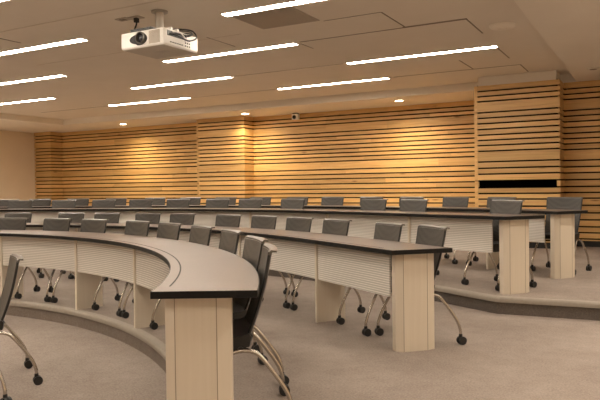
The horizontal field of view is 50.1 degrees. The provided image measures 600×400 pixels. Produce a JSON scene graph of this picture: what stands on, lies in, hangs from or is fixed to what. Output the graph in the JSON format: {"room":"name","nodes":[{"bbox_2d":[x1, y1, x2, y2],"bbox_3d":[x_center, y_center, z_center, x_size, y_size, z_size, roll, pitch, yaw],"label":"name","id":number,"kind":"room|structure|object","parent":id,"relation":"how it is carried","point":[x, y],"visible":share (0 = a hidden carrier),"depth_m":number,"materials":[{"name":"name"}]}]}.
{"room":"lecture hall","nodes":[
{"label":"lecture hall","id":0,"kind":"room"},
{"bbox_2d":[0,130,36,199],"bbox_3d":[-11.729,-0.292,11.799,0.150,3.240,17.500,0,1,29],"label":"wall","id":1,"kind":"structure","parent":0,"point":[17,157],"depth_m":18.29,"materials":[{"name":"beige paint"}]},
{"bbox_2d":[9,300,165,360],"bbox_3d":[-3.575,1.159,5.926,19.900,0.054,2.439,0,1,29],"label":"trim","id":2,"kind":"structure","parent":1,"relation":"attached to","point":[156,344],"depth_m":6.00,"materials":[{"name":"rubber"}]},
{"bbox_2d":[268,270,599,320],"bbox_3d":[-1.913,1.000,8.930,19.901,0.112,1.497,0,1,29],"label":"trim","id":3,"kind":"structure","parent":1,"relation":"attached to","point":[581,313],"depth_m":5.93,"materials":[{"name":"carpet"}]},
{"bbox_2d":[434,285,599,308],"bbox_3d":[-1.910,0.922,8.936,19.904,0.054,1.550,0,1,29],"label":"trim","id":4,"kind":"structure","parent":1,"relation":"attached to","point":[501,299],"depth_m":5.90,"materials":[{"name":"rubber"}]},
{"bbox_2d":[34,132,52,205],"bbox_3d":[-7.449,-0.641,18.650,0.695,2.643,0.045,0,1,29],"label":"wall","id":5,"kind":"structure","parent":0,"point":[44,144],"depth_m":18.61,"materials":[{"name":"brown wood"}]},
{"bbox_2d":[51,132,62,199],"bbox_3d":[-7.068,-0.646,18.668,0.045,2.643,0.355,0,1,29],"label":"wall","id":6,"kind":"structure","parent":0,"point":[56,144],"depth_m":18.65,"materials":[{"name":"brown wood"}]},
{"bbox_2d":[0,315,166,399],"bbox_3d":[-2.980,1.336,7.001,20.000,0.143,17.500,0,1,29],"label":"floor","id":7,"kind":"structure","parent":0,"point":[73,362],"depth_m":4.95,"materials":[{"name":"beige carpet"}]},
{"bbox_2d":[0,370,11,399],"bbox_3d":[-2.200,0.869,3.950,0.565,0.890,0.540,0,1,29],"label":"chair","id":8,"kind":"object","parent":7,"relation":"on","point":[5,395],"visible":1,"depth_m":4.05,"materials":[{"name":"grey metal"}]},
{"bbox_2d":[0,254,42,384],"bbox_3d":[-2.192,0.856,4.596,0.565,0.890,0.540,-1,1,-30],"label":"chair","id":9,"kind":"object","parent":7,"relation":"on","point":[14,259],"visible":1,"depth_m":4.64,"materials":[{"name":"grey plastic"}]},
{"bbox_2d":[6,306,165,372],"bbox_3d":[-3.578,1.238,5.920,19.900,0.112,2.386,0,1,29],"label":"trim","id":10,"kind":"structure","parent":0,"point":[88,324],"depth_m":6.22,"materials":[{"name":"carpet"}]},
{"bbox_2d":[62,122,196,205],"bbox_3d":[-4.598,-0.656,17.529,5.380,2.643,0.045,0,1,29],"label":"wall","id":11,"kind":"structure","parent":0,"point":[159,139],"depth_m":17.55,"materials":[{"name":"brown wood"}]},
{"bbox_2d":[196,116,245,204],"bbox_3d":[-1.898,-0.650,15.406,1.400,2.643,0.045,0,1,29],"label":"wall","id":12,"kind":"structure","parent":0,"point":[228,132],"depth_m":15.37,"materials":[{"name":"brown wood"}]},
{"bbox_2d":[244,116,253,197],"bbox_3d":[-1.208,-0.656,15.253,0.045,2.643,0.355,0,1,29],"label":"wall","id":13,"kind":"structure","parent":0,"point":[248,132],"depth_m":15.23,"materials":[{"name":"brown wood"}]},
{"bbox_2d":[0,0,569,119],"bbox_3d":[-3.023,-1.982,6.936,20.000,0.100,17.500,0,1,29],"label":"ceiling","id":14,"kind":"structure","parent":0,"point":[98,81],"depth_m":8.76,"materials":[{"name":"paint"}]},
{"bbox_2d":[0,98,55,104],"bbox_3d":[-5.831,-2.024,13.222,2.180,0.028,0.136,0,1,29],"label":"recessed light","id":15,"kind":"object","parent":14,"relation":"in","point":[42,98],"visible":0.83,"depth_m":13.10,"materials":[{"name":"beige plastic"}]},
{"bbox_2d":[0,74,66,84],"bbox_3d":[-4.700,-1.990,10.722,2.180,0.028,0.136,0,1,29],"label":"recessed light","id":16,"kind":"object","parent":14,"relation":"in","point":[60,75],"visible":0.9,"depth_m":10.54,"materials":[{"name":"beige plastic"}]},
{"bbox_2d":[0,38,88,55],"bbox_3d":[-3.565,-1.957,8.311,2.180,0.028,0.136,0,1,29],"label":"recessed light","id":17,"kind":"object","parent":14,"relation":"in","point":[77,40],"visible":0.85,"depth_m":8.13,"materials":[{"name":"beige plastic"}]},
{"bbox_2d":[0,0,238,64],"bbox_3d":[-2.603,-1.953,7.798,6.900,0.005,1.556,0,1,29],"label":"trim","id":18,"kind":"structure","parent":14,"relation":"attached to","point":[157,0],"depth_m":6.95,"materials":[{"name":"beige"}]},
{"bbox_2d":[115,17,130,21],"bbox_3d":[-1.901,-1.940,6.899,0.150,0.011,0.100,0,1,29],"label":"outlet","id":19,"kind":"object","parent":14,"relation":"attached to","point":[122,19],"visible":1,"depth_m":6.88,"materials":[{"name":"beige"}]},
{"bbox_2d":[127,15,144,28],"bbox_3d":[-1.766,-1.824,6.784,0.187,0.243,0.216,0,1,29],"label":"outlet","id":20,"kind":"object","parent":14,"relation":"attached to","point":[135,18],"visible":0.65,"depth_m":6.81,"materials":[{"name":"beige"}]},
{"bbox_2d":[107,97,189,105],"bbox_3d":[-3.182,-2.062,13.424,2.180,0.028,0.136,0,1,29],"label":"recessed light","id":21,"kind":"object","parent":14,"relation":"in","point":[184,97],"visible":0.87,"depth_m":13.36,"materials":[{"name":"beige plastic"}]},
{"bbox_2d":[121,9,197,58],"bbox_3d":[-1.420,-1.734,6.584,0.652,0.424,0.576,0,1,29],"label":"ceiling projector","id":22,"kind":"object","parent":14,"relation":"hanging from","point":[159,42],"visible":1,"depth_m":6.47,"materials":[{"name":"white plastic"}]},
{"bbox_2d":[151,29,159,42],"bbox_3d":[-1.430,-1.608,6.304,0.140,0.124,0.008,0,1,29],"label":"grille","id":23,"kind":"object","parent":22,"relation":"attached to","point":[155,33],"depth_m":6.30,"materials":[{"name":"beige plastic"}]},
{"bbox_2d":[131,76,233,88],"bbox_3d":[-2.084,-2.031,11.091,2.180,0.028,0.136,0,1,29],"label":"recessed light","id":24,"kind":"object","parent":14,"relation":"in","point":[227,77],"visible":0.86,"depth_m":11.03,"materials":[{"name":"beige plastic"}]},
{"bbox_2d":[162,43,299,62],"bbox_3d":[-0.993,-1.999,8.704,2.180,0.028,0.136,0,1,29],"label":"recessed light","id":25,"kind":"object","parent":14,"relation":"in","point":[287,44],"visible":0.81,"depth_m":8.65,"materials":[{"name":"beige plastic"}]},
{"bbox_2d":[0,12,528,112],"bbox_3d":[-2.530,-2.003,10.298,10.808,0.005,6.260,0,1,29],"label":"trim","id":26,"kind":"structure","parent":14,"relation":"attached to","point":[377,12],"depth_m":7.77,"materials":[{"name":"brown"}]},
{"bbox_2d":[220,0,323,16],"bbox_3d":[0.145,-1.966,6.258,2.180,0.028,0.136,0,1,29],"label":"recessed light","id":27,"kind":"object","parent":14,"relation":"in","point":[294,2],"visible":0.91,"depth_m":6.50,"materials":[{"name":"beige plastic"}]},
{"bbox_2d":[230,6,319,28],"bbox_3d":[-0.266,-1.968,6.931,0.730,0.018,0.670,0,1,29],"label":"ceiling vent","id":28,"kind":"object","parent":14,"relation":"in","point":[288,15],"visible":0.99,"depth_m":6.91,"materials":[{"name":"beige metal"}]},
{"bbox_2d":[276,77,389,89],"bbox_3d":[0.551,-2.071,11.392,2.180,0.028,0.136,0,1,29],"label":"recessed light","id":29,"kind":"object","parent":14,"relation":"in","point":[385,77],"visible":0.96,"depth_m":11.35,"materials":[{"name":"beige plastic"}]},
{"bbox_2d":[346,45,498,64],"bbox_3d":[1.656,-2.039,9.009,2.180,0.028,0.136,0,1,29],"label":"recessed light","id":30,"kind":"object","parent":14,"relation":"in","point":[492,46],"visible":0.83,"depth_m":8.95,"materials":[{"name":"beige plastic"}]},
{"bbox_2d":[489,22,515,30],"bbox_3d":[2.326,-1.986,7.371,0.300,0.048,0.300,0,1,29],"label":"recessed light","id":31,"kind":"object","parent":14,"relation":"attached to","point":[499,26],"visible":1,"depth_m":7.29,"materials":[{"name":"paint"}]},
{"bbox_2d":[0,0,599,132],"bbox_3d":[-3.010,-1.860,6.960,19.900,0.165,17.350,0,1,29],"label":"ceiling","id":32,"kind":"structure","parent":0,"point":[570,28],"depth_m":12.27,"materials":[{"name":"paint"}]},
{"bbox_2d":[587,67,599,69],"bbox_3d":[4.302,-1.925,9.412,0.170,0.022,0.170,0,1,29],"label":"recessed light","id":33,"kind":"object","parent":32,"relation":"in","point":[590,68],"visible":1,"depth_m":9.36,"materials":[{"name":"beige"}]},
{"bbox_2d":[11,267,599,399],"bbox_3d":[-1.462,1.123,9.745,19.900,0.177,11.120,0,1,29],"label":"floor","id":34,"kind":"structure","parent":0,"point":[503,356],"depth_m":4.59,"materials":[{"name":"beige carpet"}]},
{"bbox_2d":[0,217,39,291],"bbox_3d":[-3.477,0.658,7.535,0.540,0.890,0.565,0,1,21],"label":"chair","id":35,"kind":"object","parent":34,"relation":"on","point":[6,223],"visible":0.33,"depth_m":7.66,"materials":[{"name":"black plastic"}]},
{"bbox_2d":[4,213,39,272],"bbox_3d":[-4.114,0.634,9.194,0.540,0.890,0.565,-1,1,10],"label":"chair","id":36,"kind":"object","parent":34,"relation":"on","point":[14,215],"visible":0.19,"depth_m":9.33,"materials":[{"name":"grey fabric"}]},
{"bbox_2d":[14,218,74,301],"bbox_3d":[-2.848,0.656,7.242,0.540,0.890,0.565,0,1,29],"label":"chair","id":37,"kind":"object","parent":34,"relation":"on","point":[49,224],"visible":0.41,"depth_m":7.31,"materials":[{"name":"grey fabric"}]},
{"bbox_2d":[39,213,84,278],"bbox_3d":[-3.283,0.627,8.983,0.540,0.890,0.565,0,1,18],"label":"chair","id":38,"kind":"object","parent":34,"relation":"on","point":[77,217],"visible":0.29,"depth_m":9.08,"materials":[{"name":"grey fabric"}]},
{"bbox_2d":[50,219,120,302],"bbox_3d":[-2.329,0.655,6.912,0.540,0.890,0.565,0,1,36],"label":"chair","id":39,"kind":"object","parent":34,"relation":"on","point":[87,225],"visible":0.3,"depth_m":6.96,"materials":[{"name":"grey fabric"}]},
{"bbox_2d":[74,213,120,280],"bbox_3d":[-2.723,0.624,8.771,0.540,0.890,0.565,0,1,23],"label":"chair","id":40,"kind":"object","parent":34,"relation":"on","point":[113,217],"visible":0.09,"depth_m":8.87,"materials":[{"name":"grey fabric"}]},
{"bbox_2d":[91,220,151,316],"bbox_3d":[-1.739,0.658,6.411,0.540,0.890,0.565,0,2,45],"label":"chair","id":41,"kind":"object","parent":34,"relation":"on","point":[132,227],"visible":0.36,"depth_m":6.45,"materials":[{"name":"grey fabric"}]},
{"bbox_2d":[0,230,259,399],"bbox_3d":[-3.504,0.757,6.057,8.902,0.751,2.840,0,1,29],"label":"desk","id":42,"kind":"object","parent":34,"relation":"on","point":[196,285],"visible":0.99,"depth_m":4.04,"materials":[{"name":"laminate"}]},
{"bbox_2d":[113,213,161,281],"bbox_3d":[-2.097,0.622,8.460,0.540,0.890,0.565,0,1,30],"label":"chair","id":43,"kind":"object","parent":34,"relation":"on","point":[154,217],"visible":0.15,"depth_m":8.56,"materials":[{"name":"grey fabric"}]},
{"bbox_2d":[121,222,183,317],"bbox_3d":[-1.335,0.661,5.958,0.565,0.890,0.540,-2,1,-38],"label":"chair","id":44,"kind":"object","parent":34,"relation":"on","point":[167,230],"visible":0.31,"depth_m":6.03,"materials":[{"name":"grey plastic"}]},
{"bbox_2d":[149,225,214,329],"bbox_3d":[-0.961,0.667,5.416,0.565,0.890,0.540,-1,1,-31],"label":"chair","id":45,"kind":"object","parent":34,"relation":"on","point":[199,234],"visible":0.18,"depth_m":5.51,"materials":[{"name":"grey fabric"}]},
{"bbox_2d":[169,213,195,224],"bbox_3d":[-1.593,0.621,8.167,0.540,0.890,0.565,0,1,35],"label":"chair","id":46,"kind":"object","parent":34,"relation":"on","point":[184,218],"visible":0.1,"depth_m":8.27,"materials":[{"name":"grey fabric"}]},
{"bbox_2d":[215,214,242,226],"bbox_3d":[-0.954,0.623,7.635,0.540,0.890,0.565,0,2,42],"label":"chair","id":47,"kind":"object","parent":34,"relation":"on","point":[225,220],"visible":0.12,"depth_m":7.74,"materials":[{"name":"grey fabric"}]},
{"bbox_2d":[218,228,259,351],"bbox_3d":[-0.654,0.675,4.813,0.565,0.890,0.540,-1,1,-23],"label":"chair","id":48,"kind":"object","parent":34,"relation":"on","point":[229,238],"visible":0.16,"depth_m":4.84,"materials":[{"name":"grey fabric"}]},
{"bbox_2d":[26,223,452,351],"bbox_3d":[-2.644,0.716,7.609,9.413,0.751,2.150,0,1,29],"label":"desk","id":49,"kind":"object","parent":34,"relation":"on","point":[335,262],"visible":0.56,"depth_m":5.15,"materials":[{"name":"laminate"}]},
{"bbox_2d":[232,235,288,383],"bbox_3d":[-0.422,0.686,4.067,0.565,0.890,0.540,-1,1,-18],"label":"chair","id":50,"kind":"object","parent":34,"relation":"on","point":[252,250],"visible":0.35,"depth_m":4.02,"materials":[{"name":"grey fabric"}]},
{"bbox_2d":[233,243,291,399],"bbox_3d":[-0.316,0.697,3.446,0.565,0.890,0.540,-1,1,-7],"label":"chair","id":51,"kind":"object","parent":34,"relation":"on","point":[243,333],"visible":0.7,"depth_m":3.32,"materials":[{"name":"grey plastic"}]},
{"bbox_2d":[251,215,289,294],"bbox_3d":[-0.506,0.626,7.220,0.565,0.890,0.540,-2,2,-43],"label":"chair","id":52,"kind":"object","parent":34,"relation":"on","point":[258,221],"visible":0.21,"depth_m":7.29,"materials":[{"name":"grey plastic"}]},
{"bbox_2d":[262,217,313,308],"bbox_3d":[-0.117,0.630,6.720,0.565,0.890,0.540,-2,1,-37],"label":"chair","id":53,"kind":"object","parent":34,"relation":"on","point":[303,224],"visible":0.28,"depth_m":6.78,"materials":[{"name":"grey plastic"}]},
{"bbox_2d":[290,219,364,312],"bbox_3d":[0.238,0.636,6.197,0.565,0.890,0.540,-1,1,-31],"label":"chair","id":54,"kind":"object","parent":34,"relation":"on","point":[330,226],"visible":0.31,"depth_m":6.27,"materials":[{"name":"grey fabric"}]},
{"bbox_2d":[336,222,404,336],"bbox_3d":[0.634,0.645,5.473,0.565,0.890,0.540,-1,1,-22],"label":"chair","id":55,"kind":"object","parent":34,"relation":"on","point":[383,230],"visible":0.47,"depth_m":5.55,"materials":[{"name":"grey fabric"}]},
{"bbox_2d":[374,224,466,344],"bbox_3d":[0.906,0.650,5.018,0.565,0.890,0.540,-1,1,-17],"label":"chair","id":56,"kind":"object","parent":34,"relation":"on","point":[431,235],"visible":0.41,"depth_m":4.98,"materials":[{"name":"grey fabric"}]},
{"bbox_2d":[35,79,599,240],"bbox_3d":[0.678,-0.540,13.618,19.800,3.140,2.295,0,1,29],"label":"wall","id":57,"kind":"structure","parent":0,"point":[527,183],"depth_m":13.89,"materials":[{"name":"brown wood"}]},
{"bbox_2d":[529,241,599,248],"bbox_3d":[0.625,0.730,13.516,19.790,0.111,2.072,0,1,29],"label":"baseboard","id":58,"kind":"structure","parent":57,"relation":"attached to","point":[586,243],"depth_m":10.58,"materials":[{"name":"black"}]},
{"bbox_2d":[253,100,474,206],"bbox_3d":[1.410,-0.666,14.032,5.720,2.643,0.045,0,1,29],"label":"wall","id":59,"kind":"structure","parent":0,"point":[469,119],"depth_m":13.95,"materials":[{"name":"brown wood"}]},
{"bbox_2d":[292,113,299,119],"bbox_3d":[-0.102,-1.908,14.629,0.150,0.145,0.138,0,1,29],"label":"camera","id":60,"kind":"object","parent":59,"relation":"attached to","point":[295,116],"visible":1,"depth_m":14.59,"materials":[{"name":"white plastic"}]},
{"bbox_2d":[391,246,599,301],"bbox_3d":[-0.522,0.920,11.443,19.900,0.177,7.231,0,1,29],"label":"floor","id":61,"kind":"structure","parent":0,"point":[585,286],"depth_m":7.24,"materials":[{"name":"beige carpet"}]},
{"bbox_2d":[0,199,19,206],"bbox_3d":[-5.662,0.436,12.331,0.540,0.890,0.565,-1,1,-2],"label":"chair","id":62,"kind":"object","parent":61,"relation":"on","point":[3,202],"visible":0.09,"depth_m":12.46,"materials":[{"name":"grey plastic"}]},
{"bbox_2d":[8,200,33,208],"bbox_3d":[-4.791,0.454,10.857,0.540,0.890,0.565,-1,1,4],"label":"chair","id":63,"kind":"object","parent":61,"relation":"on","point":[12,204],"visible":0.14,"depth_m":10.99,"materials":[{"name":"grey fabric"}]},
{"bbox_2d":[29,199,51,205],"bbox_3d":[-5.048,0.428,12.335,0.540,0.890,0.565,-1,1,1],"label":"chair","id":64,"kind":"object","parent":61,"relation":"on","point":[37,202],"visible":0.09,"depth_m":12.47,"materials":[{"name":"grey fabric"}]},
{"bbox_2d":[51,200,75,207],"bbox_3d":[-4.026,0.446,10.758,0.540,0.890,0.565,-1,1,9],"label":"chair","id":65,"kind":"object","parent":61,"relation":"on","point":[55,203],"visible":0.08,"depth_m":10.89,"materials":[{"name":"grey plastic"}]},
{"bbox_2d":[67,198,88,205],"bbox_3d":[-4.303,0.419,12.287,0.540,0.890,0.565,-1,1,6],"label":"chair","id":66,"kind":"object","parent":61,"relation":"on","point":[80,201],"visible":0.09,"depth_m":12.41,"materials":[{"name":"grey fabric"}]},
{"bbox_2d":[92,199,115,207],"bbox_3d":[-3.313,0.439,10.611,0.540,0.890,0.565,0,1,14],"label":"chair","id":67,"kind":"object","parent":61,"relation":"on","point":[99,203],"visible":0.14,"depth_m":10.74,"materials":[{"name":"grey plastic"}]},
{"bbox_2d":[106,198,126,205],"bbox_3d":[-3.548,0.411,12.177,0.540,0.890,0.565,-1,1,11],"label":"chair","id":68,"kind":"object","parent":61,"relation":"on","point":[119,201],"visible":0.06,"depth_m":12.30,"materials":[{"name":"grey fabric"}]},
{"bbox_2d":[129,199,152,207],"bbox_3d":[-2.655,0.434,10.414,0.540,0.890,0.565,0,1,19],"label":"chair","id":69,"kind":"object","parent":61,"relation":"on","point":[133,203],"visible":0.12,"depth_m":10.54,"materials":[{"name":"grey fabric"}]},
{"bbox_2d":[145,198,165,204],"bbox_3d":[-2.772,0.405,11.998,0.540,0.890,0.565,0,1,15],"label":"chair","id":70,"kind":"object","parent":61,"relation":"on","point":[156,201],"visible":0.11,"depth_m":12.11,"materials":[{"name":"grey fabric"}]},
{"bbox_2d":[166,199,190,207],"bbox_3d":[-2.004,0.431,10.155,0.540,0.890,0.565,0,1,24],"label":"chair","id":71,"kind":"object","parent":61,"relation":"on","point":[171,203],"visible":0.13,"depth_m":10.28,"materials":[{"name":"grey fabric"}]},
{"bbox_2d":[180,197,201,204],"bbox_3d":[-2.076,0.400,11.778,0.540,0.890,0.565,0,1,20],"label":"chair","id":72,"kind":"object","parent":61,"relation":"on","point":[194,200],"visible":0.09,"depth_m":11.88,"materials":[{"name":"grey fabric"}]},
{"bbox_2d":[206,199,229,207],"bbox_3d":[-1.341,0.429,9.820,0.540,0.890,0.565,0,1,29],"label":"chair","id":73,"kind":"object","parent":61,"relation":"on","point":[210,203],"visible":0.13,"depth_m":9.94,"materials":[{"name":"grey fabric"}]},
{"bbox_2d":[215,197,236,204],"bbox_3d":[-1.399,0.397,11.505,0.540,0.890,0.565,0,1,24],"label":"chair","id":74,"kind":"object","parent":61,"relation":"on","point":[232,201],"visible":0.05,"depth_m":11.58,"materials":[{"name":"grey plastic"}]},
{"bbox_2d":[238,199,261,207],"bbox_3d":[-0.817,0.428,9.496,0.540,0.890,0.565,0,1,34],"label":"chair","id":75,"kind":"object","parent":61,"relation":"on","point":[243,203],"visible":0.11,"depth_m":9.61,"materials":[{"name":"grey fabric"}]},
{"bbox_2d":[250,197,271,204],"bbox_3d":[-0.759,0.394,11.189,0.540,0.890,0.565,0,1,28],"label":"chair","id":76,"kind":"object","parent":61,"relation":"on","point":[265,200],"visible":0.06,"depth_m":11.26,"materials":[{"name":"grey plastic"}]},
{"bbox_2d":[0,208,544,294],"bbox_3d":[-1.809,0.518,9.120,10.133,0.751,1.810,0,1,29],"label":"desk","id":77,"kind":"object","parent":61,"relation":"on","point":[467,231],"visible":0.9,"depth_m":7.04,"materials":[{"name":"laminate"}]},
{"bbox_2d":[280,199,305,208],"bbox_3d":[-0.187,0.429,9.028,0.540,0.890,0.565,0,1,39],"label":"chair","id":78,"kind":"object","parent":61,"relation":"on","point":[285,203],"visible":0.14,"depth_m":9.13,"materials":[{"name":"grey fabric"}]},
{"bbox_2d":[0,205,587,278],"bbox_3d":[-1.145,0.486,10.320,10.681,0.751,2.025,0,1,29],"label":"desk","id":79,"kind":"object","parent":61,"relation":"on","point":[562,222],"visible":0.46,"depth_m":7.21,"materials":[{"name":"laminate"}]},
{"bbox_2d":[287,197,307,204],"bbox_3d":[-0.117,0.393,10.807,0.540,0.890,0.565,0,1,33],"label":"chair","id":80,"kind":"object","parent":61,"relation":"on","point":[306,198],"visible":0.09,"depth_m":10.87,"materials":[{"name":"grey fabric"}]},
{"bbox_2d":[321,197,343,204],"bbox_3d":[0.454,0.394,10.407,0.540,0.890,0.565,0,1,37],"label":"chair","id":81,"kind":"object","parent":61,"relation":"on","point":[324,200],"visible":0.13,"depth_m":10.52,"materials":[{"name":"grey fabric"}]},
{"bbox_2d":[360,197,382,205],"bbox_3d":[1.030,0.395,9.933,0.540,0.890,0.565,0,1,42],"label":"chair","id":82,"kind":"object","parent":61,"relation":"on","point":[361,198],"visible":0.07,"depth_m":10.07,"materials":[{"name":"grey plastic"}]},
{"bbox_2d":[360,199,387,210],"bbox_3d":[0.830,0.435,8.026,0.565,0.890,0.540,-2,1,-40],"label":"chair","id":83,"kind":"object","parent":61,"relation":"on","point":[366,204],"visible":0.14,"depth_m":8.11,"materials":[{"name":"grey fabric"}]},
{"bbox_2d":[399,197,424,205],"bbox_3d":[1.557,0.398,9.427,0.565,0.890,0.540,-2,2,-44],"label":"chair","id":84,"kind":"object","parent":61,"relation":"on","point":[400,198],"visible":0.06,"depth_m":9.55,"materials":[{"name":"grey plastic"}]},
{"bbox_2d":[399,199,439,274],"bbox_3d":[1.244,0.439,7.565,0.565,0.890,0.540,-2,1,-36],"label":"chair","id":85,"kind":"object","parent":61,"relation":"on","point":[416,205],"visible":0.16,"depth_m":7.63,"materials":[{"name":"grey fabric"}]},
{"bbox_2d":[442,197,478,263],"bbox_3d":[2.064,0.403,8.856,0.565,0.890,0.540,-2,1,-39],"label":"chair","id":86,"kind":"object","parent":61,"relation":"on","point":[447,201],"visible":0.41,"depth_m":8.91,"materials":[{"name":"grey fabric"}]},
{"bbox_2d":[466,197,516,268],"bbox_3d":[2.505,0.409,8.274,0.565,0.890,0.540,-2,1,-35],"label":"chair","id":87,"kind":"object","parent":61,"relation":"on","point":[489,199],"visible":0.22,"depth_m":8.36,"materials":[{"name":"grey fabric"}]},
{"bbox_2d":[461,200,536,290],"bbox_3d":[2.030,0.447,6.629,0.565,0.890,0.540,-1,1,-27],"label":"chair","id":88,"kind":"object","parent":61,"relation":"on","point":[497,206],"visible":0.51,"depth_m":6.72,"materials":[{"name":"grey plastic"}]},
{"bbox_2d":[530,197,591,274],"bbox_3d":[3.122,0.411,7.715,0.540,0.890,0.565,0,2,45],"label":"chair","id":89,"kind":"object","parent":61,"relation":"on","point":[562,203],"visible":0.59,"depth_m":7.76,"materials":[{"name":"grey fabric"}]},
{"bbox_2d":[474,79,560,242],"bbox_3d":[3.595,-0.622,10.664,1.365,2.628,0.045,0,1,29],"label":"wall","id":90,"kind":"structure","parent":0,"point":[550,102],"depth_m":10.62,"materials":[{"name":"brown wood"}]},
{"bbox_2d":[557,80,563,196],"bbox_3d":[4.303,-0.629,10.580,0.045,2.628,0.495,0,1,29],"label":"wall","id":91,"kind":"structure","parent":0,"point":[561,84],"depth_m":10.57,"materials":[{"name":"brown wood"}]},
{"bbox_2d":[564,80,599,240],"bbox_3d":[6.741,-0.648,9.539,5.230,2.643,0.045,0,1,29],"label":"wall","id":92,"kind":"structure","parent":0,"point":[591,103],"depth_m":10.64,"materials":[{"name":"brown wood"}]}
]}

